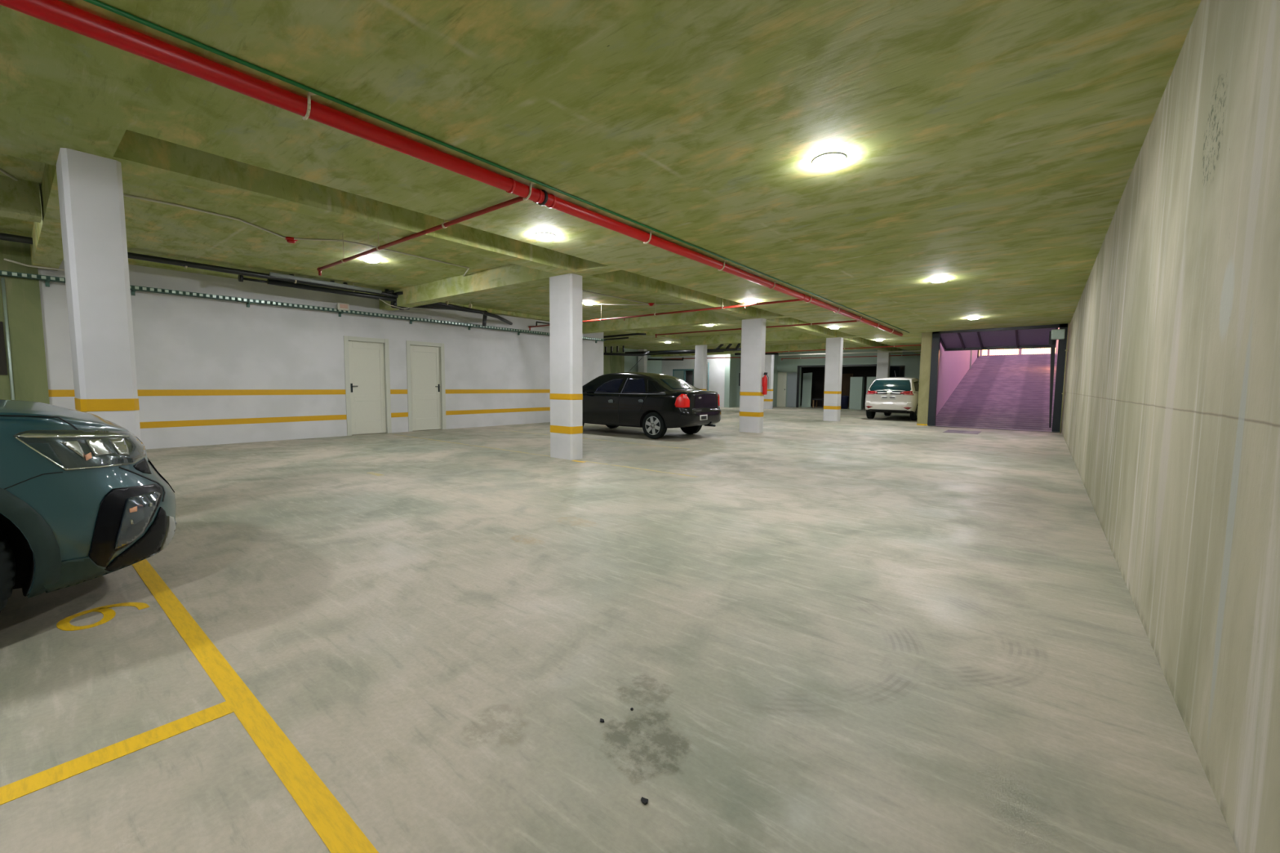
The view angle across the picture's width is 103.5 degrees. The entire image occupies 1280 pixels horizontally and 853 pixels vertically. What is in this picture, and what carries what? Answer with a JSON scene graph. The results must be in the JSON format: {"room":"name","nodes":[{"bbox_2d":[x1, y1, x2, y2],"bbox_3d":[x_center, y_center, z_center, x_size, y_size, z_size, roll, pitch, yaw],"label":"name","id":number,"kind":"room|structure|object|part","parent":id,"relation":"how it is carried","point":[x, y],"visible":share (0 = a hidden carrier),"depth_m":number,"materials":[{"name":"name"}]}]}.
{"room":"parking garage","nodes":[
{"label":"parking garage","id":0,"kind":"room"},
{"bbox_2d":[0,240,49,404],"bbox_3d":[-10.474,-0.963,5.606,0.350,3.090,5.000,4,6,38],"label":"wall","id":1,"kind":"structure","parent":0,"point":[22,295],"depth_m":7.27,"materials":[{"name":"paint"}]},
{"bbox_2d":[0,321,7,374],"bbox_3d":[-9.136,-1.094,6.986,0.015,0.750,0.435,4,6,38],"label":"wall panel","id":2,"kind":"object","parent":1,"relation":"attached to","point":[3,369],"visible":1,"depth_m":7.13,"materials":[{"name":"black"}]},
{"bbox_2d":[0,277,14,399],"bbox_3d":[-8.976,-0.813,7.196,0.032,2.560,0.042,4,6,38],"label":"conduit","id":3,"kind":"object","parent":1,"relation":"attached to","point":[2,279],"visible":0.65,"depth_m":7.16,"materials":[{"name":"metal"}]},
{"bbox_2d":[37,258,603,449],"bbox_3d":[-5.139,-1.462,12.320,0.303,3.090,12.180,4,6,38],"label":"wall","id":4,"kind":"structure","parent":0,"point":[210,371],"depth_m":9.72,"materials":[{"name":"white paint"}]},
{"bbox_2d":[0,270,605,342],"bbox_3d":[-6.471,-2.339,10.191,0.161,0.140,16.900,4,6,38],"label":"cable tray","id":5,"kind":"object","parent":4,"relation":"attached to","point":[47,279],"visible":0.87,"depth_m":9.46,"materials":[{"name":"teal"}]},
{"bbox_2d":[337,302,349,311],"bbox_3d":[-6.140,-2.477,10.441,0.031,0.140,0.220,4,6,38],"label":"junction box","id":6,"kind":"object","parent":5,"relation":"attached to","point":[340,306],"visible":1,"depth_m":10.43,"materials":[{"name":"beige plastic"}]},
{"bbox_2d":[343,335,391,435],"bbox_3d":[-6.011,-0.888,11.123,0.139,2.124,0.940,4,6,38],"label":"door","id":7,"kind":"structure","parent":4,"relation":"in","point":[366,360],"depth_m":11.12,"materials":[{"name":"grey wood"}]},
{"bbox_3d":[-6.159,-0.833,10.880,0.051,0.190,0.130,4,6,38],"label":"handle","id":8,"kind":"part","parent":7,"relation":"part of","materials":[{"name":"grey metal"}]},
{"bbox_2d":[405,340,446,431],"bbox_3d":[-5.172,-0.966,12.172,0.139,2.124,0.950,4,6,38],"label":"door","id":9,"kind":"structure","parent":4,"relation":"in","point":[425,361],"depth_m":12.17,"materials":[{"name":"grey wood"}]},
{"bbox_2d":[0,0,1200,356],"bbox_3d":[1.105,-3.200,15.163,18.940,0.680,35.200,4,6,38],"label":"ceiling","id":10,"kind":"structure","parent":0,"point":[992,148],"depth_m":3.52,"materials":[{"name":"concrete"}]},
{"bbox_2d":[0,168,17,181],"bbox_3d":[-6.138,-2.386,4.681,0.399,0.024,1.112,1,5,5],"label":"conduit","id":11,"kind":"object","parent":10,"relation":"attached to","point":[1,170],"visible":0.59,"depth_m":4.80,"materials":[{"name":"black plastic"}]},
{"bbox_2d":[4,258,64,271],"bbox_3d":[-8.548,-2.266,7.090,0.205,0.024,0.662,1,5,8],"label":"conduit","id":12,"kind":"object","parent":10,"relation":"attached to","point":[10,260],"visible":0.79,"depth_m":7.16,"materials":[{"name":"beige plastic"}]},
{"bbox_2d":[0,232,512,326],"bbox_3d":[-6.939,-2.459,8.371,1.011,0.494,13.468,4,6,34],"label":"drain pipe","id":13,"kind":"object","parent":10,"relation":"hanging from","point":[273,278],"visible":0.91,"depth_m":9.27,"materials":[{"name":"black plastic"}]},
{"bbox_2d":[379,298,412,309],"bbox_3d":[-5.144,-2.576,10.650,0.014,0.153,0.705,4,6,38],"label":"conduit","id":14,"kind":"object","parent":13,"relation":"hanging from","point":[380,299],"visible":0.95,"depth_m":10.61,"materials":[{"name":"black plastic"}]},
{"bbox_2d":[284,236,297,243],"bbox_3d":[-4.759,-2.535,6.885,0.150,0.064,0.150,4,6,38],"label":"junction box","id":15,"kind":"object","parent":10,"relation":"attached to","point":[289,239],"visible":0.97,"depth_m":6.84,"materials":[{"name":"red paint"}]},
{"bbox_2d":[123,193,469,276],"bbox_3d":[-4.293,-2.557,7.040,0.594,0.034,4.621,4,6,36],"label":"conduit","id":16,"kind":"object","parent":10,"relation":"attached to","point":[125,195],"visible":0.87,"depth_m":6.58,"materials":[{"name":"beige plastic"}]},
{"bbox_2d":[362,257,379,262],"bbox_3d":[-4.260,-2.634,8.004,0.244,0.041,0.244,4,6,38],"label":"ceiling lamp","id":17,"kind":"object","parent":10,"relation":"attached to","point":[371,260],"visible":1,"depth_m":7.95,"materials":[{"name":"white"}]},
{"bbox_2d":[316,195,523,275],"bbox_3d":[-2.733,-2.231,5.711,4.680,0.445,0.056,4,6,38],"label":"pipe","id":18,"kind":"object","parent":10,"relation":"hanging from","point":[445,224],"visible":0.94,"depth_m":5.31,"materials":[{"name":"red metal"}]},
{"bbox_2d":[0,0,902,336],"bbox_3d":[1.173,-2.134,6.789,0.167,0.131,21.500,4,6,38],"label":"pipe","id":19,"kind":"object","parent":10,"relation":"attached to","point":[56,12],"visible":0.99,"depth_m":2.94,"materials":[{"name":"red metal"}]},
{"bbox_2d":[83,0,909,333],"bbox_3d":[1.280,-2.174,6.701,0.047,0.023,21.500,4,6,39],"label":"pipe","id":20,"kind":"object","parent":10,"relation":"attached to","point":[95,2],"visible":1,"depth_m":3.04,"materials":[{"name":"metal"}]},
{"bbox_2d":[535,321,549,325],"bbox_3d":[-2.666,-2.963,14.252,0.040,0.290,0.690,4,6,38],"label":"pipe stub","id":21,"kind":"object","parent":10,"relation":"attached to","point":[536,322],"visible":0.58,"depth_m":14.08,"materials":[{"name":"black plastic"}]},
{"bbox_2d":[533,231,556,241],"bbox_3d":[-1.043,-2.080,5.551,0.244,0.041,0.244,4,6,38],"label":"ceiling lamp","id":22,"kind":"object","parent":10,"relation":"attached to","point":[542,236],"visible":1,"depth_m":5.49,"materials":[{"name":"white"}]},
{"bbox_2d":[583,302,593,305],"bbox_3d":[-1.232,-2.941,12.114,0.244,0.041,0.244,4,6,38],"label":"ceiling lamp","id":23,"kind":"object","parent":10,"relation":"attached to","point":[585,303],"visible":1,"depth_m":12.04,"materials":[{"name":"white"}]},
{"bbox_2d":[584,302,593,305],"bbox_3d":[-1.232,-2.937,12.114,0.214,0.033,0.214,4,6,38],"label":"diffuser","id":24,"kind":"object","parent":23,"relation":"attached to","point":[586,304],"depth_m":12.05,"materials":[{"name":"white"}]},
{"bbox_2d":[582,289,648,304],"bbox_3d":[-0.652,-2.859,11.079,0.024,0.024,2.602,4,6,41],"label":"conduit","id":25,"kind":"object","parent":10,"relation":"attached to","point":[582,290],"visible":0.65,"depth_m":11.17,"materials":[{"name":"beige plastic"}]},
{"bbox_2d":[593,303,683,305],"bbox_3d":[0.153,-2.937,12.121,2.708,0.024,0.190,1,5,5],"label":"conduit","id":26,"kind":"object","parent":10,"relation":"attached to","point":[593,304],"visible":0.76,"depth_m":12.17,"materials":[{"name":"beige plastic"}]},
{"bbox_2d":[528,298,801,330],"bbox_3d":[-0.053,-2.647,11.386,7.580,0.490,0.056,4,6,38],"label":"pipe","id":27,"kind":"object","parent":10,"relation":"hanging from","point":[722,307],"visible":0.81,"depth_m":10.53,"materials":[{"name":"red metal"}]},
{"bbox_2d":[603,333,778,360],"bbox_3d":[0.676,-3.379,22.156,7.652,0.680,9.057,4,6,38],"label":"bundle","id":28,"kind":"object","parent":10,"relation":"attached to","point":[717,349],"visible":0.69,"depth_m":22.75,"materials":[{"name":"black plastic"}]},
{"bbox_2d":[744,300,757,303],"bbox_3d":[2.131,-2.388,9.698,0.244,0.041,0.244,4,6,38],"label":"ceiling lamp","id":29,"kind":"object","parent":10,"relation":"attached to","point":[745,301],"visible":0.98,"depth_m":9.62,"materials":[{"name":"white"}]},
{"bbox_2d":[654,320,859,337],"bbox_3d":[2.816,-2.810,13.697,5.980,0.490,0.056,4,6,38],"label":"pipe","id":30,"kind":"object","parent":10,"relation":"hanging from","point":[852,321],"visible":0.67,"depth_m":13.17,"materials":[{"name":"red metal"}]},
{"bbox_2d":[811,151,847,169],"bbox_3d":[1.392,-1.945,3.718,0.244,0.041,0.244,4,6,38],"label":"ceiling lamp","id":31,"kind":"object","parent":10,"relation":"attached to","point":[828,161],"visible":1,"depth_m":3.67,"materials":[{"name":"white"}]},
{"bbox_2d":[764,344,920,352],"bbox_3d":[7.623,-3.381,21.233,0.062,0.490,7.975,-4,6,-43],"label":"pipe","id":32,"kind":"object","parent":10,"relation":"hanging from","point":[894,344],"visible":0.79,"depth_m":20.14,"materials":[{"name":"red metal"}]},
{"bbox_2d":[778,350,920,355],"bbox_3d":[9.934,-3.382,23.161,7.606,0.080,0.060,4,6,41],"label":"conduit","id":33,"kind":"object","parent":10,"relation":"attached to","point":[904,350],"visible":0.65,"depth_m":22.97,"materials":[{"name":"red metal"}]},
{"bbox_2d":[781,354,920,359],"bbox_3d":[10.511,-3.595,24.608,7.581,0.560,0.056,4,6,39],"label":"pipe","id":34,"kind":"object","parent":10,"relation":"hanging from","point":[913,354],"visible":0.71,"depth_m":24.62,"materials":[{"name":"red metal"}]},
{"bbox_2d":[930,277,947,282],"bbox_3d":[4.599,-2.245,7.762,0.244,0.041,0.244,4,6,38],"label":"ceiling lamp","id":35,"kind":"object","parent":10,"relation":"attached to","point":[937,279],"visible":1,"depth_m":7.69,"materials":[{"name":"white"}]},
{"bbox_2d":[967,316,979,319],"bbox_3d":[7.879,-2.554,11.914,0.244,0.041,0.244,4,6,38],"label":"ceiling lamp","id":36,"kind":"object","parent":10,"relation":"attached to","point":[971,317],"visible":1,"depth_m":11.85,"materials":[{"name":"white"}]},
{"bbox_2d":[927,323,1067,431],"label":"garage door","id":37,"kind":"structure","parent":10,"relation":"hanging from","point":[1040,336],"depth_m":14.55,"materials":[{"name":"metal"}]},
{"bbox_3d":[8.772,-1.429,15.053,0.190,2.820,0.180,4,6,38],"label":"post","id":38,"kind":"part","parent":37,"relation":"part of","materials":[{"name":"metal"}]},
{"bbox_3d":[9.291,-2.619,15.557,0.030,0.449,1.662,4,6,38],"label":"brace arm","id":39,"kind":"part","parent":37,"relation":"part of","materials":[{"name":"metal"}]},
{"bbox_3d":[10.427,-2.583,14.800,2.780,0.419,1.727,4,6,38],"label":"door panel","id":40,"kind":"part","parent":37,"relation":"part of","materials":[{"name":"metal"}]},
{"bbox_3d":[9.889,-2.704,14.015,3.080,0.089,0.100,4,6,38],"label":"rail","id":41,"kind":"part","parent":37,"relation":"part of","materials":[{"name":"black metal"}]},
{"bbox_3d":[10.929,-1.167,13.420,0.140,2.400,0.050,4,6,38],"label":"door counter arm","id":42,"kind":"part","parent":37,"relation":"part of","materials":[{"name":"black metal"}]},
{"bbox_3d":[11.036,-1.263,13.257,0.180,2.820,0.180,4,6,38],"label":"post","id":43,"kind":"part","parent":37,"relation":"part of","materials":[{"name":"metal"}]},
{"bbox_2d":[0,405,1238,852],"bbox_3d":[1.077,0.040,15.427,18.940,0.300,35.200,4,6,38],"label":"floor","id":44,"kind":"structure","parent":0,"point":[856,633],"depth_m":2.09,"materials":[{"name":"concrete"}]},
{"bbox_2d":[0,399,176,612],"bbox_3d":[-4.271,0.153,1.351,1.834,1.662,4.386,4,6,38],"label":"parked car","id":45,"kind":"object","parent":44,"relation":"on","point":[82,499],"visible":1,"depth_m":2.25,"materials":[{"name":"teal paint"}]},
{"bbox_3d":[-2.507,0.115,2.240,0.059,0.171,0.338,2,5,16],"label":"headlight trim","id":46,"kind":"part","parent":45,"relation":"part of","materials":[{"name":"silver metal"}]},
{"bbox_3d":[-2.565,0.043,2.345,0.088,0.069,0.525,0,5,-6],"label":"headlight trim","id":47,"kind":"part","parent":45,"relation":"part of","materials":[{"name":"silver metal"}]},
{"bbox_2d":[106,506,167,570],"bbox_3d":[-2.607,0.566,2.600,0.336,0.319,0.245,4,6,38],"label":"grille","id":48,"kind":"object","parent":45,"relation":"attached to","point":[153,540],"depth_m":2.56,"materials":[{"name":"black plastic"}]},
{"bbox_2d":[113,491,159,549],"bbox_3d":[-2.445,0.453,2.477,0.070,0.241,0.232,1,5,6],"label":"fog lamp","id":49,"kind":"object","parent":45,"relation":"on","point":[136,514],"depth_m":2.43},
{"bbox_2d":[133,457,151,474],"bbox_3d":[-2.551,0.213,2.593,0.040,0.087,0.195,-2,5,-30],"label":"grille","id":50,"kind":"object","parent":45,"relation":"attached to","point":[140,465],"depth_m":2.57,"materials":[{"name":"black plastic"}]},
{"bbox_2d":[147,457,174,492],"bbox_3d":[-2.945,0.259,3.032,0.801,0.203,0.118,4,6,38],"label":"grille","id":51,"kind":"object","parent":45,"relation":"attached to","point":[148,460],"depth_m":2.79,"materials":[{"name":"black"}]},
{"bbox_3d":[-2.598,0.585,2.757,0.305,0.252,0.122,4,6,38],"label":"skid plate","id":52,"kind":"part","parent":45,"relation":"part of","materials":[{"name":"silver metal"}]},
{"bbox_2d":[56,147,141,440],"bbox_3d":[-4.173,-0.606,3.918,0.526,2.760,0.306,4,6,38],"label":"column","id":53,"kind":"structure","parent":44,"relation":"on","point":[91,189],"depth_m":3.72,"materials":[{"name":"white paint"}]},
{"bbox_2d":[56,602,150,631],"bbox_3d":[-2.611,0.911,2.442,0.249,0.001,0.300,2,5,14],"label":"painted number","id":54,"kind":"object","parent":44,"relation":"on","point":[108,614],"visible":1,"depth_m":2.43,"materials":[{"name":"yellow paint"}]},
{"bbox_2d":[0,701,233,804],"bbox_3d":[-2.810,1.106,0.036,0.093,0.001,4.425,4,6,38],"label":"parking line","id":55,"kind":"object","parent":44,"relation":"on","point":[8,793],"visible":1,"depth_m":1.53,"materials":[{"name":"yellow paint"}]},
{"bbox_2d":[132,559,378,852],"bbox_3d":[-1.912,0.938,2.189,4.400,0.001,0.072,4,6,38],"label":"line marking","id":56,"kind":"object","parent":44,"relation":"on","point":[331,822],"visible":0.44,"depth_m":1.61,"materials":[{"name":"yellow paint"}]},
{"bbox_2d":[392,434,550,457],"bbox_3d":[-3.383,0.328,9.543,5.300,0.001,0.070,4,6,38],"label":"line marking","id":57,"kind":"object","parent":44,"relation":"on","point":[393,434],"visible":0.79,"depth_m":9.21,"materials":[{"name":"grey paint"}]},
{"bbox_2d":[549,273,582,459],"bbox_3d":[-1.135,-0.891,7.752,0.506,2.760,0.266,4,6,38],"label":"column","id":58,"kind":"structure","parent":44,"relation":"on","point":[565,290],"depth_m":7.61,"materials":[{"name":"white paint"}]},
{"bbox_2d":[503,430,687,448],"bbox_3d":[-1.304,0.245,10.786,5.600,0.001,0.070,4,6,38],"label":"line marking","id":59,"kind":"object","parent":44,"relation":"on","point":[504,430],"visible":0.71,"depth_m":10.08,"materials":[{"name":"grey paint"}]},
{"bbox_2d":[570,460,697,477],"bbox_3d":[-0.143,0.569,6.921,2.150,0.002,0.150,4,6,38],"label":"line marking","id":60,"kind":"object","parent":44,"relation":"on","point":[582,461],"visible":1,"depth_m":6.91,"materials":[{"name":"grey paint"}]},
{"bbox_2d":[637,349,647,373],"bbox_3d":[0.128,-2.658,27.589,0.450,3.090,0.300,4,6,38],"label":"column","id":61,"kind":"structure","parent":44,"relation":"on","point":[642,363],"depth_m":27.39,"materials":[{"name":"white paint"}]},
{"bbox_2d":[640,796,648,804],"bbox_3d":[0.012,1.020,1.375,0.023,0.005,0.017,4,6,38],"label":"debris","id":62,"kind":"object","parent":44,"relation":"on","point":[644,801],"visible":1,"depth_m":1.37,"materials":[{"name":"black"}]},
{"bbox_2d":[582,357,721,439],"bbox_3d":[-0.152,-0.734,11.953,4.081,1.783,2.120,4,6,38],"label":"parked car","id":63,"kind":"object","parent":44,"relation":"on","point":[653,402],"visible":0.86,"depth_m":10.96,"materials":[{"name":"black paint"}]},
{"bbox_3d":[-0.267,-0.722,11.069,2.038,0.034,0.034,4,6,39],"label":"window trim","id":64,"kind":"part","parent":63,"relation":"part of","materials":[{"name":"grey metal"}]},
{"bbox_2d":[674,394,689,407],"bbox_3d":[0.864,-0.525,10.275,0.240,0.281,0.208,4,6,38],"label":"tail light","id":65,"kind":"object","parent":63,"relation":"attached to","point":[680,400],"depth_m":10.24,"materials":[{"name":"red plastic"}]},
{"bbox_3d":[1.336,-0.189,10.609,0.018,0.114,0.300,4,6,38],"label":"license plate","id":66,"kind":"part","parent":63,"relation":"part of","materials":[{"name":"grey"}]},
{"bbox_3d":[1.339,-0.187,10.604,0.014,0.075,0.219,4,6,38],"label":"plate","id":67,"kind":"part","parent":63,"relation":"part of","materials":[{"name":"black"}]},
{"bbox_2d":[694,345,706,391],"bbox_3d":[2.703,-2.221,22.486,0.466,3.090,0.306,4,6,38],"label":"column","id":68,"kind":"structure","parent":44,"relation":"on","point":[700,361],"depth_m":22.32,"materials":[{"name":"white paint"}]},
{"bbox_2d":[707,362,709,391],"bbox_3d":[3.714,-2.274,27.509,0.055,2.400,0.055,-2,5,-29],"label":"downpipe","id":69,"kind":"object","parent":44,"relation":"on","point":[708,362],"visible":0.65,"depth_m":27.44,"materials":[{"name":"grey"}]},
{"bbox_2d":[738,318,765,432],"bbox_3d":[2.768,-1.238,12.436,0.556,2.760,0.256,4,6,38],"label":"column","id":70,"kind":"structure","parent":44,"relation":"on","point":[753,331],"depth_m":12.31,"materials":[{"name":"white paint"}]},
{"bbox_2d":[761,372,768,395],"bbox_3d":[3.050,-1.040,12.260,0.131,0.540,0.155,4,6,38],"label":"fire extinguisher","id":71,"kind":"object","parent":70,"relation":"attached to","point":[764,385],"visible":1,"depth_m":12.21,"materials":[{"name":"red metal"}]},
{"bbox_2d":[763,355,773,408],"bbox_3d":[6.438,-2.424,25.385,0.486,3.090,0.306,4,6,38],"label":"column","id":72,"kind":"structure","parent":44,"relation":"on","point":[769,359],"depth_m":25.23,"materials":[{"name":"white paint"}]},
{"bbox_2d":[801,372,812,407],"bbox_3d":[9.235,-2.009,27.924,0.649,1.947,0.529,4,6,38],"label":"leaning board","id":73,"kind":"object","parent":44,"relation":"on","point":[807,377],"visible":0.86,"depth_m":27.91,"materials":[{"name":"grey paint"}]},
{"bbox_2d":[812,398,823,407],"bbox_3d":[10.046,-1.268,27.524,1.100,0.500,0.600,4,6,38],"label":"work table","id":74,"kind":"object","parent":44,"relation":"on","point":[813,399],"visible":0.41,"depth_m":27.60,"materials":[{"name":"black metal"}]},
{"bbox_2d":[822,337,843,421],"bbox_3d":[6.468,-1.568,16.898,0.486,2.760,0.326,4,6,38],"label":"column","id":75,"kind":"structure","parent":44,"relation":"on","point":[834,346],"depth_m":16.76,"materials":[{"name":"white paint"}]},
{"bbox_2d":[822,373,853,407],"bbox_3d":[11.283,-2.067,28.848,1.600,1.902,0.130,4,6,38],"label":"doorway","id":76,"kind":"object","parent":44,"relation":"on","point":[846,378],"visible":0.36,"depth_m":28.56,"materials":[{"name":"black"}]},
{"bbox_2d":[840,395,848,408],"bbox_3d":[10.759,-1.284,26.568,0.470,0.700,0.470,4,6,38],"label":"plastic bin","id":77,"kind":"object","parent":44,"relation":"on","point":[844,399],"visible":0.9,"depth_m":26.41,"materials":[{"name":"blue plastic"}]},
{"bbox_2d":[848,377,864,409],"bbox_3d":[11.155,-1.713,25.964,0.580,1.660,0.400,4,6,38],"label":"locker","id":78,"kind":"object","parent":44,"relation":"on","point":[857,384],"visible":0.93,"depth_m":25.80,"materials":[{"name":"grey paint"}]},
{"bbox_2d":[866,377,875,392],"bbox_3d":[11.780,-1.667,25.467,0.580,1.660,0.400,4,6,38],"label":"locker","id":79,"kind":"object","parent":44,"relation":"on","point":[869,380],"visible":0.21,"depth_m":25.36,"materials":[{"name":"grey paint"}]},
{"bbox_2d":[875,350,890,378],"bbox_3d":[11.500,-2.261,23.916,0.520,3.090,0.300,4,6,38],"label":"column","id":80,"kind":"structure","parent":44,"relation":"on","point":[882,358],"depth_m":23.74,"materials":[{"name":"white paint"}]},
{"bbox_2d":[864,370,919,420],"bbox_3d":[9.710,-1.175,18.779,2.160,1.726,3.970,4,6,38],"label":"parked car","id":81,"kind":"object","parent":44,"relation":"on","point":[887,395],"visible":0.84,"depth_m":17.33,"materials":[{"name":"white paint"}]},
{"bbox_2d":[866,390,877,394],"bbox_3d":[8.106,-1.191,17.682,0.178,0.148,0.496,-2,5,-27],"label":"tail light","id":82,"kind":"object","parent":81,"relation":"attached to","point":[869,392],"depth_m":17.63,"materials":[{"name":"red plastic"}]},
{"bbox_3d":[8.507,-0.985,17.281,0.480,0.130,0.012,4,6,38],"label":"license plate","id":83,"kind":"part","parent":81,"relation":"part of","materials":[{"name":"grey metal"}]},
{"bbox_2d":[900,391,915,395],"bbox_3d":[9.004,-1.125,16.970,0.496,0.148,0.178,2,5,14],"label":"tail light","id":84,"kind":"object","parent":81,"relation":"attached to","point":[902,393],"depth_m":16.94,"materials":[{"name":"red plastic"}]},
{"bbox_2d":[942,430,981,434],"bbox_3d":[8.357,0.141,13.079,0.750,0.003,1.000,4,6,38],"label":"floor patch","id":85,"kind":"structure","parent":44,"relation":"on","point":[947,431],"depth_m":13.00,"materials":[{"name":"concrete"}]},
{"bbox_2d":[928,425,1059,432],"bbox_3d":[9.773,0.065,14.108,3.020,0.010,0.140,4,6,38],"label":"drain grate","id":86,"kind":"object","parent":44,"relation":"on","point":[928,425],"visible":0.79,"depth_m":14.02,"materials":[{"name":"grey metal"}]},
{"bbox_2d":[603,346,662,374],"bbox_3d":[-2.331,-2.491,25.271,0.300,3.090,11.800,4,6,38],"label":"wall","id":87,"kind":"structure","parent":0,"point":[653,366],"depth_m":26.88,"materials":[{"name":"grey paint"}]},
{"bbox_2d":[662,354,724,407],"bbox_3d":[2.993,-2.697,28.374,4.150,3.090,0.300,4,6,38],"label":"wall","id":88,"kind":"structure","parent":0,"point":[717,366],"depth_m":27.47,"materials":[{"name":"white paint"}]},
{"bbox_2d":[672,368,693,386],"bbox_3d":[2.463,-2.223,28.717,1.450,2.080,0.080,4,6,38],"label":"door","id":89,"kind":"structure","parent":88,"relation":"in","point":[678,373],"depth_m":28.73,"materials":[{"name":"teal"}]},
{"bbox_2d":[685,355,741,391],"bbox_3d":[3.760,-2.765,29.294,4.800,3.090,0.300,4,6,38],"label":"wall","id":90,"kind":"structure","parent":0,"point":[689,374],"depth_m":29.75,"materials":[{"name":"white paint"}]},
{"bbox_2d":[724,354,740,407],"bbox_3d":[5.138,-2.607,27.500,0.300,3.090,1.600,4,6,38],"label":"wall","id":91,"kind":"structure","parent":0,"point":[732,366],"depth_m":27.03,"materials":[{"name":"grey paint"}]},
{"bbox_2d":[773,355,777,407],"bbox_3d":[8.063,-2.704,29.002,0.300,3.090,5.000,4,6,38],"label":"wall","id":92,"kind":"structure","parent":0,"point":[775,357],"depth_m":28.10,"materials":[{"name":"grey paint"}]},
{"bbox_2d":[776,349,972,407],"bbox_3d":[11.318,-2.396,25.558,9.100,3.090,0.250,4,6,38],"label":"wall","id":93,"kind":"structure","parent":0,"point":[912,363],"depth_m":25.80,"materials":[{"name":"grey paint"}]},
{"bbox_2d":[777,372,786,407],"bbox_3d":[7.886,-2.052,28.114,0.500,1.910,0.060,4,6,38],"label":"door","id":94,"kind":"structure","parent":93,"relation":"in","point":[781,383],"depth_m":28.10,"materials":[{"name":"grey metal"}]},
{"bbox_2d":[786,372,796,407],"bbox_3d":[8.349,-2.019,27.766,0.520,1.910,0.030,4,6,38],"label":"door","id":95,"kind":"structure","parent":93,"relation":"in","point":[792,376],"depth_m":27.75,"materials":[{"name":"grey"}]},
{"bbox_2d":[795,364,876,407],"bbox_3d":[10.240,-2.057,26.278,4.240,2.280,0.050,4,6,38],"label":"trim","id":96,"kind":"structure","parent":93,"relation":"attached to","point":[798,366],"depth_m":27.45,"materials":[{"name":"black metal"}]},
{"bbox_2d":[888,365,905,377],"bbox_3d":[12.491,-2.634,24.533,0.720,0.650,0.100,4,6,38],"label":"window","id":97,"kind":"structure","parent":93,"relation":"in","point":[900,371],"depth_m":24.52,"materials":[{"name":"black glass"}]},
{"bbox_2d":[800,350,979,407],"bbox_3d":[13.203,-2.571,27.918,9.100,3.090,0.300,4,6,38],"label":"wall","id":98,"kind":"structure","parent":0,"point":[817,384],"depth_m":29.73,"materials":[{"name":"black paint"}]},
{"bbox_2d":[916,332,977,425],"bbox_3d":[12.704,-3.010,20.233,0.312,5.200,13.256,4,6,38],"label":"wall","id":99,"kind":"structure","parent":0,"point":[953,366],"depth_m":16.52,"materials":[{"name":"white paint"}]},
{"bbox_2d":[935,354,1062,431],"bbox_3d":[14.089,-1.546,19.349,3.160,3.050,13.080,4,6,38],"label":"ramp","id":100,"kind":"structure","parent":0,"point":[1005,392],"depth_m":17.58,"materials":[{"name":"concrete"}]},
{"bbox_2d":[1061,0,1279,852],"bbox_3d":[4.365,-0.608,4.493,0.300,2.820,22.320,4,6,38],"label":"wall","id":101,"kind":"structure","parent":0,"point":[1171,428],"depth_m":1.75,"materials":[{"name":"concrete"}]},
{"bbox_2d":[1059,322,1069,433],"bbox_3d":[10.856,-1.236,12.903,0.060,2.820,0.060,4,6,38],"label":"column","id":102,"kind":"structure","parent":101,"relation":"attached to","point":[1066,349],"depth_m":12.89,"materials":[{"name":"concrete"}]},
{"bbox_3d":[21.978,-3.589,28.971,14.000,0.400,12.000,4,6,38],"label":"floor","id":103,"kind":"structure","parent":0,"visible":0},
{"bbox_2d":[978,328,1059,355],"bbox_3d":[18.429,-4.565,24.554,3.100,2.200,0.080,4,6,38],"label":"gate","id":104,"kind":"object","parent":103,"relation":"on","point":[1020,350],"visible":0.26,"depth_m":24.54,"materials":[{"name":"grey metal"}]},
{"bbox_3d":[18.515,-4.559,24.486,0.120,2.200,0.080,4,6,38],"label":"post","id":105,"kind":"part","parent":104,"relation":"part of","materials":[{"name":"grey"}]},
{"bbox_3d":[19.594,-4.480,23.630,0.120,2.200,0.080,4,6,38],"label":"post","id":106,"kind":"part","parent":104,"relation":"part of","materials":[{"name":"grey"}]}
]}

